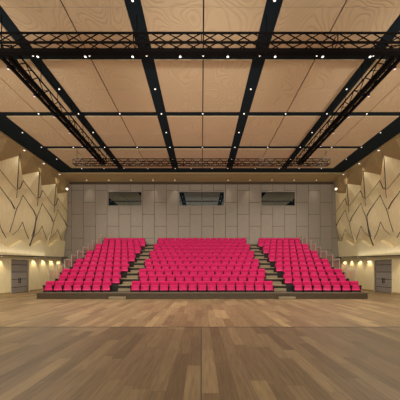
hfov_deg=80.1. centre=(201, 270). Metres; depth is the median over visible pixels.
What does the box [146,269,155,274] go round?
seat
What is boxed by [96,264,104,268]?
seat
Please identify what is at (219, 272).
seat
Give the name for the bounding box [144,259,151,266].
seat
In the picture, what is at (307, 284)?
seat
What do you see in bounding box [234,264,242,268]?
seat
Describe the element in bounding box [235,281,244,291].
seat
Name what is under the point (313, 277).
seat
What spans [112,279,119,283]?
seat cushion
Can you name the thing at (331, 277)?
seat
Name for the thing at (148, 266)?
seat
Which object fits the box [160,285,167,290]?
seat cushion
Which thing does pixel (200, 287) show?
seat cushion
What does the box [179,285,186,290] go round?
seat cushion
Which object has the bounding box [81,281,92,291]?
seat
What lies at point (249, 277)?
seat
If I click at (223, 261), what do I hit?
seat
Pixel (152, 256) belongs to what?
seat
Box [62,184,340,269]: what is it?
wall
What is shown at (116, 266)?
seat
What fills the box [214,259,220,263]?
seat
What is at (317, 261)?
seat
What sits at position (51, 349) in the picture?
floor
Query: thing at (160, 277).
seat
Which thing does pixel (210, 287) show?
seat cushion
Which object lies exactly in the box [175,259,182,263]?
seat
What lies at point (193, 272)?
seat
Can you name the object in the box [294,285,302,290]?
seat cushion
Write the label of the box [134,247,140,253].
seat
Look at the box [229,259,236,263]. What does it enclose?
seat
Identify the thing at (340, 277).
seat
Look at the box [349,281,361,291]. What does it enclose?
seat
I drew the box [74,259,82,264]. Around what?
seat
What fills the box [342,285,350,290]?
seat cushion
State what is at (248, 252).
seat
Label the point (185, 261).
seat
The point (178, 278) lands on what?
seat
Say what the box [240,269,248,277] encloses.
seat
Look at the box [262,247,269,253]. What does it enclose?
seat
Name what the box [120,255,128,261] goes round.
seat
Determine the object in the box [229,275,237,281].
seat
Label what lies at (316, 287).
seat cushion
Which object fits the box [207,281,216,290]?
seat
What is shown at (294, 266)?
seat
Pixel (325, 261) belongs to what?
seat
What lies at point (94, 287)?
seat cushion
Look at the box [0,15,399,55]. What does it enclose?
lighting truss
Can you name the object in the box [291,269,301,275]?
seat
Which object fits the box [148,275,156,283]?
seat
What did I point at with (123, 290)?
tiered stand
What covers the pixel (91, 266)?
seat
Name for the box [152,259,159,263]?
seat
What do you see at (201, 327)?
trim
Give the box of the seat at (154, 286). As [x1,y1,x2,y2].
[149,281,159,291]
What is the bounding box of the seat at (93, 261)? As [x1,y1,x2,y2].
[89,259,98,264]
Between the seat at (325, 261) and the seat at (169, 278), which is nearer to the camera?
the seat at (169, 278)
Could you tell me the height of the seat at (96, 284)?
0.656 m
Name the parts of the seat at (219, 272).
backrest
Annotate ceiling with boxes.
[0,0,399,181]
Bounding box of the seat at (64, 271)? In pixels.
[60,269,70,274]
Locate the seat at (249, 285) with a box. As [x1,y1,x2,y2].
[245,281,254,291]
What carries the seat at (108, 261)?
on the tiered stand
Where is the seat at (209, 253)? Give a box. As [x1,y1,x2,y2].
[205,251,212,257]
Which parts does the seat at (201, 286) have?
backrest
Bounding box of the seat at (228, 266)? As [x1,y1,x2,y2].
[226,264,234,271]
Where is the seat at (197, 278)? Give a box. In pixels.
[193,275,201,283]
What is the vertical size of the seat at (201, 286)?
0.656 m
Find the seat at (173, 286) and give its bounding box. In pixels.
[169,281,177,291]
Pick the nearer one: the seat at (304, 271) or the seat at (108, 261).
the seat at (304, 271)
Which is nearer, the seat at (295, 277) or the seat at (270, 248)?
the seat at (295, 277)
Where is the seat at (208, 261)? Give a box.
[206,259,213,263]
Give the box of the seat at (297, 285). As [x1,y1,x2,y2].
[292,281,303,291]
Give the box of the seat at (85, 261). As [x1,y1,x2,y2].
[81,259,90,263]
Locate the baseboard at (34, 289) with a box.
[0,289,42,294]
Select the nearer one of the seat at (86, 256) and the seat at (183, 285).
the seat at (183, 285)
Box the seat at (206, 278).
[202,275,210,283]
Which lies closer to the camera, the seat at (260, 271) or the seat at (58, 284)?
the seat at (58, 284)
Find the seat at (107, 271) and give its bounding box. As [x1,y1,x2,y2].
[103,269,112,277]
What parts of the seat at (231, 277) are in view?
backrest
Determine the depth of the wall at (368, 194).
19.11 m
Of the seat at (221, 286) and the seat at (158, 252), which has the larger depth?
the seat at (158, 252)
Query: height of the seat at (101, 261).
0.656 m
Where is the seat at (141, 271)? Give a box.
[138,269,146,277]
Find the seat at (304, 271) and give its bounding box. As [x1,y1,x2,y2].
[300,269,309,276]
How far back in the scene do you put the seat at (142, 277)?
15.45 m
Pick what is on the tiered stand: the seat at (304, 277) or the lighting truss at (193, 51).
the seat at (304, 277)
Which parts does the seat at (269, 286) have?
backrest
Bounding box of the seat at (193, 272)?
[189,269,197,277]
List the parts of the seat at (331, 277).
backrest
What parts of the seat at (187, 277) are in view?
backrest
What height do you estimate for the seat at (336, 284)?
0.656 m
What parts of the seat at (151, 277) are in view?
backrest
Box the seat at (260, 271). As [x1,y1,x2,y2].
[257,269,265,277]
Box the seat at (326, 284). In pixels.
[321,281,332,291]
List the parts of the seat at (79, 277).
backrest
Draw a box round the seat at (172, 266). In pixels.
[170,264,177,271]
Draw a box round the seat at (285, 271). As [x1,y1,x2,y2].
[283,269,292,274]
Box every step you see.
[108,297,125,299]
[278,297,295,299]
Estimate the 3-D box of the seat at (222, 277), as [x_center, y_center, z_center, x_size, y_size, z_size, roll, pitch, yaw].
[1.490,0.560,15.388,0.577,0.656,0.416,0,0,0]
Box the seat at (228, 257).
[224,255,231,261]
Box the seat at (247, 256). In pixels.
[246,255,253,261]
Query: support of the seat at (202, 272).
on the tiered stand
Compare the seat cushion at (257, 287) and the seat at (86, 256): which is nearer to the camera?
the seat cushion at (257, 287)
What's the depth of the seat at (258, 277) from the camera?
15.45 m
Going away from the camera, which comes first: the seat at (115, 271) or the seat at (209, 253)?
the seat at (115, 271)
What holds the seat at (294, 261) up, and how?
on the tiered stand
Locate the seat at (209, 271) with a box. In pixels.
[206,269,214,274]
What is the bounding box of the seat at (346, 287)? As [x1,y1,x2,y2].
[340,281,351,291]
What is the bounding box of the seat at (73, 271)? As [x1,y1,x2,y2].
[68,269,78,274]
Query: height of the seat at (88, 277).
0.656 m
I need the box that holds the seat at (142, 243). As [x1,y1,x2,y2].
[139,241,145,246]
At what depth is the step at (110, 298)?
13.72 m
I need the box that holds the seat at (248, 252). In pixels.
[247,251,254,257]
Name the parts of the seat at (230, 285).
backrest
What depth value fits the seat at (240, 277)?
15.45 m
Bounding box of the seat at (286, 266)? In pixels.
[283,264,291,268]
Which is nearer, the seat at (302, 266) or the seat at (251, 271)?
the seat at (251, 271)
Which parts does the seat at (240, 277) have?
backrest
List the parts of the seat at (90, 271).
backrest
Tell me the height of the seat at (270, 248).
0.656 m
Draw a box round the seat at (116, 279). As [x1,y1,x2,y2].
[111,275,120,284]
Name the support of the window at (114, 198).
in the wall at (89, 216)
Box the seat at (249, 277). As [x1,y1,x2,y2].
[247,275,256,280]
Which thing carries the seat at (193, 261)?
on the tiered stand
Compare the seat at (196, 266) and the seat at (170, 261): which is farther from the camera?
the seat at (170, 261)
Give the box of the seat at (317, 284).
[311,281,322,291]
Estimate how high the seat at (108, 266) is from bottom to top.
0.656 m
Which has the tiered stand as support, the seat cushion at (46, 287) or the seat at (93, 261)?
the seat at (93, 261)
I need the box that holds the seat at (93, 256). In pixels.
[91,255,99,258]
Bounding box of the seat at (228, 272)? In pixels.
[223,269,231,277]
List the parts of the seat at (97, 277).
backrest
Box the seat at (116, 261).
[112,259,120,266]
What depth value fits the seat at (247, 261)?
18.07 m
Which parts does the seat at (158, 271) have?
backrest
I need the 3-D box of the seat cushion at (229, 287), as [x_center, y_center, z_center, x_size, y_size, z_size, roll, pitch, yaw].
[1.780,1.033,14.471,0.500,0.312,0.182,0,0,0]
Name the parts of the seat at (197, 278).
backrest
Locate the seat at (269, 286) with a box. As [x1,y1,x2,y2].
[264,281,273,291]
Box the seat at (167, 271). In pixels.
[164,269,171,277]
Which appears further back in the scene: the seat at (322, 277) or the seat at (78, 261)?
the seat at (78, 261)
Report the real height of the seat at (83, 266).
0.656 m
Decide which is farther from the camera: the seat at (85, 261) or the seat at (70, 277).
the seat at (85, 261)
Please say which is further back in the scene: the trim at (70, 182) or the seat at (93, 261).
the trim at (70, 182)
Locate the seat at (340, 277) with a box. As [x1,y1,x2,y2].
[336,275,347,281]
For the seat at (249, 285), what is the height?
0.656 m
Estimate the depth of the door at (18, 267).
18.39 m
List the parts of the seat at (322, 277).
backrest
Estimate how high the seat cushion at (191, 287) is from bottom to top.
0.312 m
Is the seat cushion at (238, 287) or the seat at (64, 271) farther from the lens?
the seat at (64, 271)
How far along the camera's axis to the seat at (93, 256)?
18.94 m
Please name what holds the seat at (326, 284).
on the tiered stand
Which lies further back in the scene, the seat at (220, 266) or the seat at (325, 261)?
the seat at (325, 261)
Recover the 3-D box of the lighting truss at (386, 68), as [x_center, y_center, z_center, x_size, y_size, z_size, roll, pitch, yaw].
[7.110,-8.360,13.001,0.428,1.280,8.719,0,0,0]
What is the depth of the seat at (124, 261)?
18.07 m
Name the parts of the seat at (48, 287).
backrest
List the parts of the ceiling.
panel, panel, panel, panel, panel, panel, panel, panel, panel, panel, panel, panel, panel, panel, panel, panel, panel, panel, panel, panel, panel, panel, panel, panel, panel, panel, panel, panel, panel, panel, panel, panel, panel, panel, panel, panel, panel, panel, panel, panel, panel, panel, panel, panel, panel, panel, panel, panel, panel, panel, panel, panel, panel, panel, panel, panel, panel, panel, panel, panel, panel, panel, panel, panel, panel, panel, panel, panel, panel, panel, panel, panel, panel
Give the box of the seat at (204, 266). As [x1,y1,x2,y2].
[202,264,209,271]
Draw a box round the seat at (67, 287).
[62,281,73,291]
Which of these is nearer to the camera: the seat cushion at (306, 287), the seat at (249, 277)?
the seat cushion at (306, 287)
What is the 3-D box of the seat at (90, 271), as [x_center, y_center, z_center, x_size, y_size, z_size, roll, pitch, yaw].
[-7.550,0.175,16.258,0.577,0.656,0.416,0,0,0]
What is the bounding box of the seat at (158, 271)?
[155,269,163,277]
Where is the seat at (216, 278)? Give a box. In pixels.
[211,275,219,283]
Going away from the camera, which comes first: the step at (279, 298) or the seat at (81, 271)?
the step at (279, 298)
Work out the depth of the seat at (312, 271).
16.32 m
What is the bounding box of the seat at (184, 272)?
[181,269,188,277]
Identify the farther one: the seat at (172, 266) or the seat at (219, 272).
the seat at (172, 266)
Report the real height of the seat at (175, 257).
0.656 m
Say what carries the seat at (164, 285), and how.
on the tiered stand
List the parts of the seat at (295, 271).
backrest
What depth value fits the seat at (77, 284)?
14.50 m
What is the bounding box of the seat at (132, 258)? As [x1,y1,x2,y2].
[128,255,135,261]
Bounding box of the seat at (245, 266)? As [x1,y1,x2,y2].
[242,264,250,271]
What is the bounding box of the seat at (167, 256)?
[165,255,172,259]
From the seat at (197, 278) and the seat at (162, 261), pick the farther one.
the seat at (162, 261)
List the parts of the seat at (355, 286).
backrest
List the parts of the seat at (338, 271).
backrest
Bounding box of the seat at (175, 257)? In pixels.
[173,255,179,261]
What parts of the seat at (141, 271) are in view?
backrest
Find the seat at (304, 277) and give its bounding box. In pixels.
[301,275,311,280]
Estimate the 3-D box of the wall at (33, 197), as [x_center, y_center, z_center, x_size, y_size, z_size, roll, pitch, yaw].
[-13.641,-3.670,8.450,1.118,10.660,30.900,0,0,0]
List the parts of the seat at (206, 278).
backrest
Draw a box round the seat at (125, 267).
[120,264,128,272]
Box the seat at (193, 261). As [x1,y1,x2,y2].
[190,259,197,263]
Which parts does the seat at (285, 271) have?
backrest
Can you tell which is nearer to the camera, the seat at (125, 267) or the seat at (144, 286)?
the seat at (144, 286)
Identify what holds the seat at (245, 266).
on the tiered stand
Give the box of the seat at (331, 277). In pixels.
[327,275,338,280]
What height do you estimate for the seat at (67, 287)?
0.656 m
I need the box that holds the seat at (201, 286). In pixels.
[197,281,206,291]
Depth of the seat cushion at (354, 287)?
14.46 m
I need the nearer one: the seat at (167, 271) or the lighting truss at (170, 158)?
the seat at (167, 271)
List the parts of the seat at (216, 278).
backrest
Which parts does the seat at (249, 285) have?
backrest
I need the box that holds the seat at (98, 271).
[94,269,104,274]
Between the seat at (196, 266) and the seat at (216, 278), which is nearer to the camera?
the seat at (216, 278)
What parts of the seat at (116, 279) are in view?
backrest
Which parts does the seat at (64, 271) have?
backrest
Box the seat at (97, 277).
[93,275,103,280]
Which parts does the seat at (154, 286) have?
backrest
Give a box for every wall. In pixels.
[0,135,69,292]
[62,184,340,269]
[333,136,399,292]
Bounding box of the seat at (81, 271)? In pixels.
[77,269,87,274]
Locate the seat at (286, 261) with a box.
[283,259,291,263]
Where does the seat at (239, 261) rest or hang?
on the tiered stand
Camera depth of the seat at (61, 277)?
15.45 m
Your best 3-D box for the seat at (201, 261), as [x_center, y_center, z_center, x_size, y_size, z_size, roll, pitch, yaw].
[0.040,-0.595,17.998,0.577,0.656,0.416,0,0,0]
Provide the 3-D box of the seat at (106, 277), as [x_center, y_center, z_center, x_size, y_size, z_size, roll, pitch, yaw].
[-6.100,0.560,15.388,0.577,0.656,0.416,0,0,0]
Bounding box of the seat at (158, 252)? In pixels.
[156,251,163,257]
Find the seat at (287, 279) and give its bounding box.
[283,275,293,284]
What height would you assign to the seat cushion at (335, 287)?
0.312 m
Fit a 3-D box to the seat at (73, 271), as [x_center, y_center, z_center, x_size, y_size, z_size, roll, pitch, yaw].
[-8.710,0.175,16.258,0.577,0.656,0.416,0,0,0]
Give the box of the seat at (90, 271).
[85,269,95,274]
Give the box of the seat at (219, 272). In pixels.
[215,269,223,276]
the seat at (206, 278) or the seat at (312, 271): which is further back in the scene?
the seat at (312, 271)
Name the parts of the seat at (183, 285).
backrest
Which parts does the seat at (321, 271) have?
backrest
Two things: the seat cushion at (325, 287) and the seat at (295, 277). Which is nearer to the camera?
the seat cushion at (325, 287)
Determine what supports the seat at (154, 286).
on the tiered stand
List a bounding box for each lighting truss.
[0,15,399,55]
[0,40,106,164]
[73,149,329,165]
[296,45,399,164]
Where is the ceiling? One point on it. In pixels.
(97, 88)
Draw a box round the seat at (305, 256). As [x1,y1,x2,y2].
[304,255,312,258]
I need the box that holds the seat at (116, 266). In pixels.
[112,264,120,268]
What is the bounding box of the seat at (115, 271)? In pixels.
[111,269,120,277]
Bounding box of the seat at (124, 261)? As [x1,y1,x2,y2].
[120,259,128,266]
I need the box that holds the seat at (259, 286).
[254,281,264,291]
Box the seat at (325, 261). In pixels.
[321,259,330,263]
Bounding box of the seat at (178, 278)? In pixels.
[175,275,183,283]
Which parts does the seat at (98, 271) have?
backrest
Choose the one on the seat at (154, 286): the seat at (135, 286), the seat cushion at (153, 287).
the seat cushion at (153, 287)
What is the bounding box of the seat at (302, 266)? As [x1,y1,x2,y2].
[299,264,308,268]
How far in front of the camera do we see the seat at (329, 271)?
16.32 m
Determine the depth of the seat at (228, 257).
18.93 m
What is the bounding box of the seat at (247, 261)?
[244,259,251,263]
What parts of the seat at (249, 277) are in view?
backrest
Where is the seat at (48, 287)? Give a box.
[42,281,54,291]
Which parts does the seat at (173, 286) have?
backrest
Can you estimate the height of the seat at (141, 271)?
0.656 m
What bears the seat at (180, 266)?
on the tiered stand
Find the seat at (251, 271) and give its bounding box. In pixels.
[249,269,257,277]
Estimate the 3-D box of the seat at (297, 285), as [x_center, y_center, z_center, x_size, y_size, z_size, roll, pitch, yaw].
[5.890,0.945,14.518,0.577,0.656,0.416,0,0,0]
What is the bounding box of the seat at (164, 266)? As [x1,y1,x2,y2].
[161,264,169,270]
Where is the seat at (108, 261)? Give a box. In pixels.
[105,259,113,265]
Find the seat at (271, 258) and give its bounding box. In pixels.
[268,255,275,261]
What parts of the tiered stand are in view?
guard rail, guard rail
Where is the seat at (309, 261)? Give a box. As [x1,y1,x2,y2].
[305,259,314,263]
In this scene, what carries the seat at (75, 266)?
on the tiered stand
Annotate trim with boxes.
[69,182,332,183]
[201,327,201,399]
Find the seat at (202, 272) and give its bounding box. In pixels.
[198,269,205,275]
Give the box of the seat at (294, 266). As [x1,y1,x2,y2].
[291,264,299,269]
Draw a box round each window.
[107,191,141,205]
[178,191,224,205]
[260,191,295,205]
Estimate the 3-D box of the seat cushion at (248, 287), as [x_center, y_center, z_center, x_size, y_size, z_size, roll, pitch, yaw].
[2.940,1.033,14.471,0.500,0.312,0.182,0,0,0]
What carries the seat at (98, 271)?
on the tiered stand
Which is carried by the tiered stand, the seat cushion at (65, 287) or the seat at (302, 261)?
the seat at (302, 261)
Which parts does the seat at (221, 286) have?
backrest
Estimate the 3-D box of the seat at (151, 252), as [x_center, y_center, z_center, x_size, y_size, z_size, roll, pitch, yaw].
[-4.020,-1.365,19.738,0.577,0.656,0.416,0,0,0]
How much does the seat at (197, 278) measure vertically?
0.656 m
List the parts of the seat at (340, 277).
backrest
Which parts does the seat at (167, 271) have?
backrest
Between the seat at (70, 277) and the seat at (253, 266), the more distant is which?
the seat at (253, 266)
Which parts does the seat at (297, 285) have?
backrest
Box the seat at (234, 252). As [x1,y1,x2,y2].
[233,251,240,257]
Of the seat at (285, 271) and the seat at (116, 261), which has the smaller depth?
the seat at (285, 271)
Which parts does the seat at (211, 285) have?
backrest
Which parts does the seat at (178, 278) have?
backrest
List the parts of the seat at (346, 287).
backrest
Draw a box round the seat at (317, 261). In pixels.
[313,259,322,263]
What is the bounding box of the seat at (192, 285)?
[188,281,196,290]
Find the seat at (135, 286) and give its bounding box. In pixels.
[130,281,140,291]
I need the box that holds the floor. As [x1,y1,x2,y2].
[0,290,399,399]
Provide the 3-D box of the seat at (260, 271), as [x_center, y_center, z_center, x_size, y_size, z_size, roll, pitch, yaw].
[4.100,0.175,16.258,0.577,0.656,0.416,0,0,0]
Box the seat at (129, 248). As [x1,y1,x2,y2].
[127,247,134,253]
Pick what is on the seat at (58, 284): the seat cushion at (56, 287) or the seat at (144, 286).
the seat cushion at (56, 287)
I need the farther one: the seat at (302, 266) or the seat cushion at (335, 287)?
the seat at (302, 266)
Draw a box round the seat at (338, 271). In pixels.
[333,269,344,274]
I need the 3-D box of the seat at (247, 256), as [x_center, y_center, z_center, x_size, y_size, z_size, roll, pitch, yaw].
[3.810,-0.980,18.868,0.577,0.656,0.416,0,0,0]
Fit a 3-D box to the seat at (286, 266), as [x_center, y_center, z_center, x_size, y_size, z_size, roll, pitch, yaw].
[6.180,-0.210,17.128,0.577,0.656,0.416,0,0,0]
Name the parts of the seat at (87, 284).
backrest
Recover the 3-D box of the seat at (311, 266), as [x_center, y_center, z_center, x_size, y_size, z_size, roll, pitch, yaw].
[7.920,-0.210,17.128,0.577,0.656,0.416,0,0,0]
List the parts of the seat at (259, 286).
backrest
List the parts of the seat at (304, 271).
backrest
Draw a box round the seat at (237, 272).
[232,269,240,277]
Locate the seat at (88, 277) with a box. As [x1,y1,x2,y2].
[83,275,94,280]
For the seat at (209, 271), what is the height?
0.656 m
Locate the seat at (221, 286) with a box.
[216,281,225,291]
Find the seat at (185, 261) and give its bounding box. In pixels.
[183,259,189,263]
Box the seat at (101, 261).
[97,259,105,265]
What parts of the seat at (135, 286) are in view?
backrest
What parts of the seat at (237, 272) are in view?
backrest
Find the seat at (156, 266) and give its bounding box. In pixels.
[153,264,161,269]
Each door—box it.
[10,258,29,292]
[373,258,392,292]
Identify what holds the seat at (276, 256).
on the tiered stand
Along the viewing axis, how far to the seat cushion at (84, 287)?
14.46 m
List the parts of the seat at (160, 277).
backrest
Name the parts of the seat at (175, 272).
backrest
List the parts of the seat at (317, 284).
backrest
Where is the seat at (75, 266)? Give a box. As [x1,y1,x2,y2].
[71,264,80,268]
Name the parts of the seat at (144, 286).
backrest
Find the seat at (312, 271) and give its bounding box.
[308,269,318,274]
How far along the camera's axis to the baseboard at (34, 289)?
17.36 m
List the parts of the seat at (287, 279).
backrest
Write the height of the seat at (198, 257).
0.656 m
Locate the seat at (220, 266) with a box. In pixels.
[218,264,225,269]
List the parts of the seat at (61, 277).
backrest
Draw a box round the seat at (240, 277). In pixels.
[238,275,246,283]
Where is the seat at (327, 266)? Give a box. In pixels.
[323,264,332,268]
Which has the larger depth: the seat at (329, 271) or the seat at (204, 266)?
the seat at (204, 266)
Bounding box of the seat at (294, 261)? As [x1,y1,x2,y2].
[290,259,299,263]
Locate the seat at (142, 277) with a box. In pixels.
[139,275,148,280]
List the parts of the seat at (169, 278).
backrest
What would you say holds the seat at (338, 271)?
on the tiered stand
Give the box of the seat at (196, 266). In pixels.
[194,264,201,269]
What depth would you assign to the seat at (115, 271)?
16.32 m
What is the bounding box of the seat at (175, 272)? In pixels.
[172,269,180,277]
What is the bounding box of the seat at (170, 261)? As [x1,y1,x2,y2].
[167,259,174,263]
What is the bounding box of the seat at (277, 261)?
[275,259,283,264]
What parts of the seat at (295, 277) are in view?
backrest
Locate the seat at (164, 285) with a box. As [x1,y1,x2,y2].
[159,281,168,291]
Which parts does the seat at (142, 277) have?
backrest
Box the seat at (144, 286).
[140,281,149,291]
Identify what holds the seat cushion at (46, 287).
on the seat at (48, 287)
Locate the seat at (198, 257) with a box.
[195,255,201,261]
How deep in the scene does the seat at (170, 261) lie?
18.07 m
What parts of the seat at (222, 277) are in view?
backrest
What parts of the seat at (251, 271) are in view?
backrest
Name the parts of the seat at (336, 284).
backrest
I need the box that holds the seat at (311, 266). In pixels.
[307,264,316,268]
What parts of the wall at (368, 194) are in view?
relief panel, relief panel, relief panel, relief panel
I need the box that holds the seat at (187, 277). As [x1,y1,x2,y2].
[184,275,192,280]
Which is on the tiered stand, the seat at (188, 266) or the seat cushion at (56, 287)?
the seat at (188, 266)
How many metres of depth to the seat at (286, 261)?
18.07 m
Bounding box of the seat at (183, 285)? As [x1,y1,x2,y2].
[178,281,187,291]
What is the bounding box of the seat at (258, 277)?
[256,275,265,283]
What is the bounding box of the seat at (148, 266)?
[145,264,153,271]
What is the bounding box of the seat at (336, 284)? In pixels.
[330,281,342,291]
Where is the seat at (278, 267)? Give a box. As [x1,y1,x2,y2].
[275,264,283,272]
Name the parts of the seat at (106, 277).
backrest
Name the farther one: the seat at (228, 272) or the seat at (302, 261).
the seat at (302, 261)
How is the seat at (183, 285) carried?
on the tiered stand
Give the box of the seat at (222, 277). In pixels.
[220,275,228,283]
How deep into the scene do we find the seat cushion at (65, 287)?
14.46 m
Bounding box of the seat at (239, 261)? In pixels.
[236,259,244,263]
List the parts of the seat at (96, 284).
backrest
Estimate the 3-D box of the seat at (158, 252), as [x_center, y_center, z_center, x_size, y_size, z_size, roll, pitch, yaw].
[-3.440,-1.365,19.738,0.577,0.656,0.416,0,0,0]
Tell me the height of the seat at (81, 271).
0.656 m
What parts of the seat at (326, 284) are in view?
backrest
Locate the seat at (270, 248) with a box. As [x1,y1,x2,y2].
[269,247,276,253]
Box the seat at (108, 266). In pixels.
[104,264,112,272]
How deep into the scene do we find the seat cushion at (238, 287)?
14.48 m
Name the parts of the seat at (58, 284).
backrest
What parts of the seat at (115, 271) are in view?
backrest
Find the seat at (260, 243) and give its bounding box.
[258,241,264,246]
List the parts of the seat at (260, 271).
backrest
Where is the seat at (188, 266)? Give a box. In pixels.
[186,264,193,271]
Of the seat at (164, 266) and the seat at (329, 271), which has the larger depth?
the seat at (164, 266)
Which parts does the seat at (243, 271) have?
backrest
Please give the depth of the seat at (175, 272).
16.32 m
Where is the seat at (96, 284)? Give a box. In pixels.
[91,281,101,291]
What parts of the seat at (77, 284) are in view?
backrest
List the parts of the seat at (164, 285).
backrest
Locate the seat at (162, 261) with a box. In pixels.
[159,259,167,263]
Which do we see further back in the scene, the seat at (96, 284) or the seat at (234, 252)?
the seat at (234, 252)
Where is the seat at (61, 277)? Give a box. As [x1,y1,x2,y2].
[56,275,67,280]
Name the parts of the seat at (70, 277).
backrest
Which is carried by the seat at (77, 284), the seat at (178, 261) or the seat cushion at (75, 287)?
the seat cushion at (75, 287)
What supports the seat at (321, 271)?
on the tiered stand
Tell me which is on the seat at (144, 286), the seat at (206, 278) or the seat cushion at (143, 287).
the seat cushion at (143, 287)
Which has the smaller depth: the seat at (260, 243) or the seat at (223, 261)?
the seat at (223, 261)
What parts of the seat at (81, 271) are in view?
backrest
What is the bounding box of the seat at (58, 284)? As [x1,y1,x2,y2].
[52,281,64,291]
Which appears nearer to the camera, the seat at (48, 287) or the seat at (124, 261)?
the seat at (48, 287)
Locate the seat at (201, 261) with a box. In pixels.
[198,259,205,263]
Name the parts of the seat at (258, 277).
backrest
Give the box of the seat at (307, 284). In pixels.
[302,281,313,291]
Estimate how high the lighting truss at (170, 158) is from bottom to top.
1.184 m
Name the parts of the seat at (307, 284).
backrest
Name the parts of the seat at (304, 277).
backrest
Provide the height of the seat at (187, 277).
0.656 m
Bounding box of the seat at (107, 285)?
[100,281,111,291]
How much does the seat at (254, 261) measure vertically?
0.656 m
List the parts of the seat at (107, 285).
backrest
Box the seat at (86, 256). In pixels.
[83,255,91,259]
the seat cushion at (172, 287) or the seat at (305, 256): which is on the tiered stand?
the seat at (305, 256)
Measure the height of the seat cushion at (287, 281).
0.312 m
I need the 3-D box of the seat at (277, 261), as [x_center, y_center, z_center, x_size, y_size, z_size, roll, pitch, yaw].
[5.890,-0.595,17.998,0.577,0.656,0.416,0,0,0]
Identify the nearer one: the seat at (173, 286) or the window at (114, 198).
the seat at (173, 286)
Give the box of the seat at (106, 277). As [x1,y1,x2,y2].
[102,275,111,284]
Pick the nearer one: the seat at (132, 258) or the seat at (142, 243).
the seat at (132, 258)
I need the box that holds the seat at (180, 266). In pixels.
[178,264,185,268]
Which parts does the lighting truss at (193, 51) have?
cable rail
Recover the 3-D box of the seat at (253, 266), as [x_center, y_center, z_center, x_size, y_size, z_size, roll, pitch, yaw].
[3.810,-0.210,17.128,0.577,0.656,0.416,0,0,0]
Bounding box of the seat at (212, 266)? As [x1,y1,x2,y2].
[210,264,217,271]
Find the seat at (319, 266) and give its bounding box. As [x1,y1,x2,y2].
[315,264,324,272]
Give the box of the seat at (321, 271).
[316,269,326,274]
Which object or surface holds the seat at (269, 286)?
on the tiered stand
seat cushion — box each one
[44,285,51,290]
[54,285,61,290]
[63,285,71,290]
[73,285,80,290]
[82,285,90,290]
[92,285,99,290]
[101,285,109,290]
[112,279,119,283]
[131,285,138,290]
[141,285,148,290]
[150,285,158,290]
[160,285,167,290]
[169,285,177,290]
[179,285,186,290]
[188,285,196,290]
[198,285,205,290]
[208,285,215,290]
[217,285,224,290]
[227,285,234,290]
[236,285,244,290]
[246,285,253,290]
[255,285,263,290]
[265,285,272,290]
[285,279,291,283]
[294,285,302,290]
[304,285,311,290]
[314,285,321,290]
[323,285,331,290]
[333,285,340,290]
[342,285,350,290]
[352,285,359,290]
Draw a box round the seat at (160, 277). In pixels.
[157,275,165,281]
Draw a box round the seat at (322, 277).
[318,275,329,281]
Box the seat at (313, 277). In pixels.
[310,275,320,281]
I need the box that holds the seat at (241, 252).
[240,251,247,257]
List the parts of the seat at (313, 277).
backrest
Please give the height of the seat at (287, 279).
0.656 m
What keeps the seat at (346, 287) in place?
on the tiered stand
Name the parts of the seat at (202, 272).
backrest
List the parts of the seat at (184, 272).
backrest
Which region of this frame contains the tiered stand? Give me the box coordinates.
[36,234,367,298]
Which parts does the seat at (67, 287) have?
backrest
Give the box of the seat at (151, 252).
[149,251,156,257]
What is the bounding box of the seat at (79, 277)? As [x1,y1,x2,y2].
[74,275,85,281]
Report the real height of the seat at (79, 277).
0.656 m
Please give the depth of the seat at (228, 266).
17.19 m
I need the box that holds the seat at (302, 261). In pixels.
[298,259,306,263]
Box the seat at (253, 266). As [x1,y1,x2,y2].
[250,264,258,268]
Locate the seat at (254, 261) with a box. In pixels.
[252,259,259,266]
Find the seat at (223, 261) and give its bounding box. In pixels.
[221,259,228,263]
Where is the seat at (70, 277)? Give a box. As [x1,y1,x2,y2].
[65,275,76,280]
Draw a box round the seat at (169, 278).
[166,275,174,283]
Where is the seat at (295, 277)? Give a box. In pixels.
[292,275,302,280]
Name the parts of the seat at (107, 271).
backrest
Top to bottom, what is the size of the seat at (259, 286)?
0.656 m
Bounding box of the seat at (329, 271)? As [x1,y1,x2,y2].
[325,269,335,274]
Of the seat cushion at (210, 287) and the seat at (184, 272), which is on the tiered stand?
the seat at (184, 272)
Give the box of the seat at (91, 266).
[87,264,96,268]
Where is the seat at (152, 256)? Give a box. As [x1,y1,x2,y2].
[150,255,157,261]
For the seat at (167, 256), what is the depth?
18.94 m
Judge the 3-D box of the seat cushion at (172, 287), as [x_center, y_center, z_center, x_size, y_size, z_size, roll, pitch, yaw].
[-1.700,1.033,14.471,0.500,0.312,0.182,0,0,0]
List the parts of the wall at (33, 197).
relief panel, relief panel, relief panel, relief panel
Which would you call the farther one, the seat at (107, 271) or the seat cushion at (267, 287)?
the seat at (107, 271)
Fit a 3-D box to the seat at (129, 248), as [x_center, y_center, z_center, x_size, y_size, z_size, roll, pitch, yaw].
[-6.100,-1.750,20.608,0.577,0.656,0.416,0,0,0]
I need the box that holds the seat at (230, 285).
[226,281,235,291]
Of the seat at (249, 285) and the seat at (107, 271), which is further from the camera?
the seat at (107, 271)
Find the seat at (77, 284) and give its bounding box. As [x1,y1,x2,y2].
[71,281,83,291]
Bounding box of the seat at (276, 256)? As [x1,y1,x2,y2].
[275,255,283,261]
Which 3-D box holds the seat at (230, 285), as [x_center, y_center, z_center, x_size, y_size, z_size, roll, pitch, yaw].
[1.780,0.945,14.518,0.577,0.656,0.416,0,0,0]
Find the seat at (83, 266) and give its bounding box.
[79,264,88,269]
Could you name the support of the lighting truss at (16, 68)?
hanging from the ceiling
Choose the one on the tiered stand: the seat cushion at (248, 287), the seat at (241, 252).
the seat at (241, 252)
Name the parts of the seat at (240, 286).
backrest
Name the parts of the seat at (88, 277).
backrest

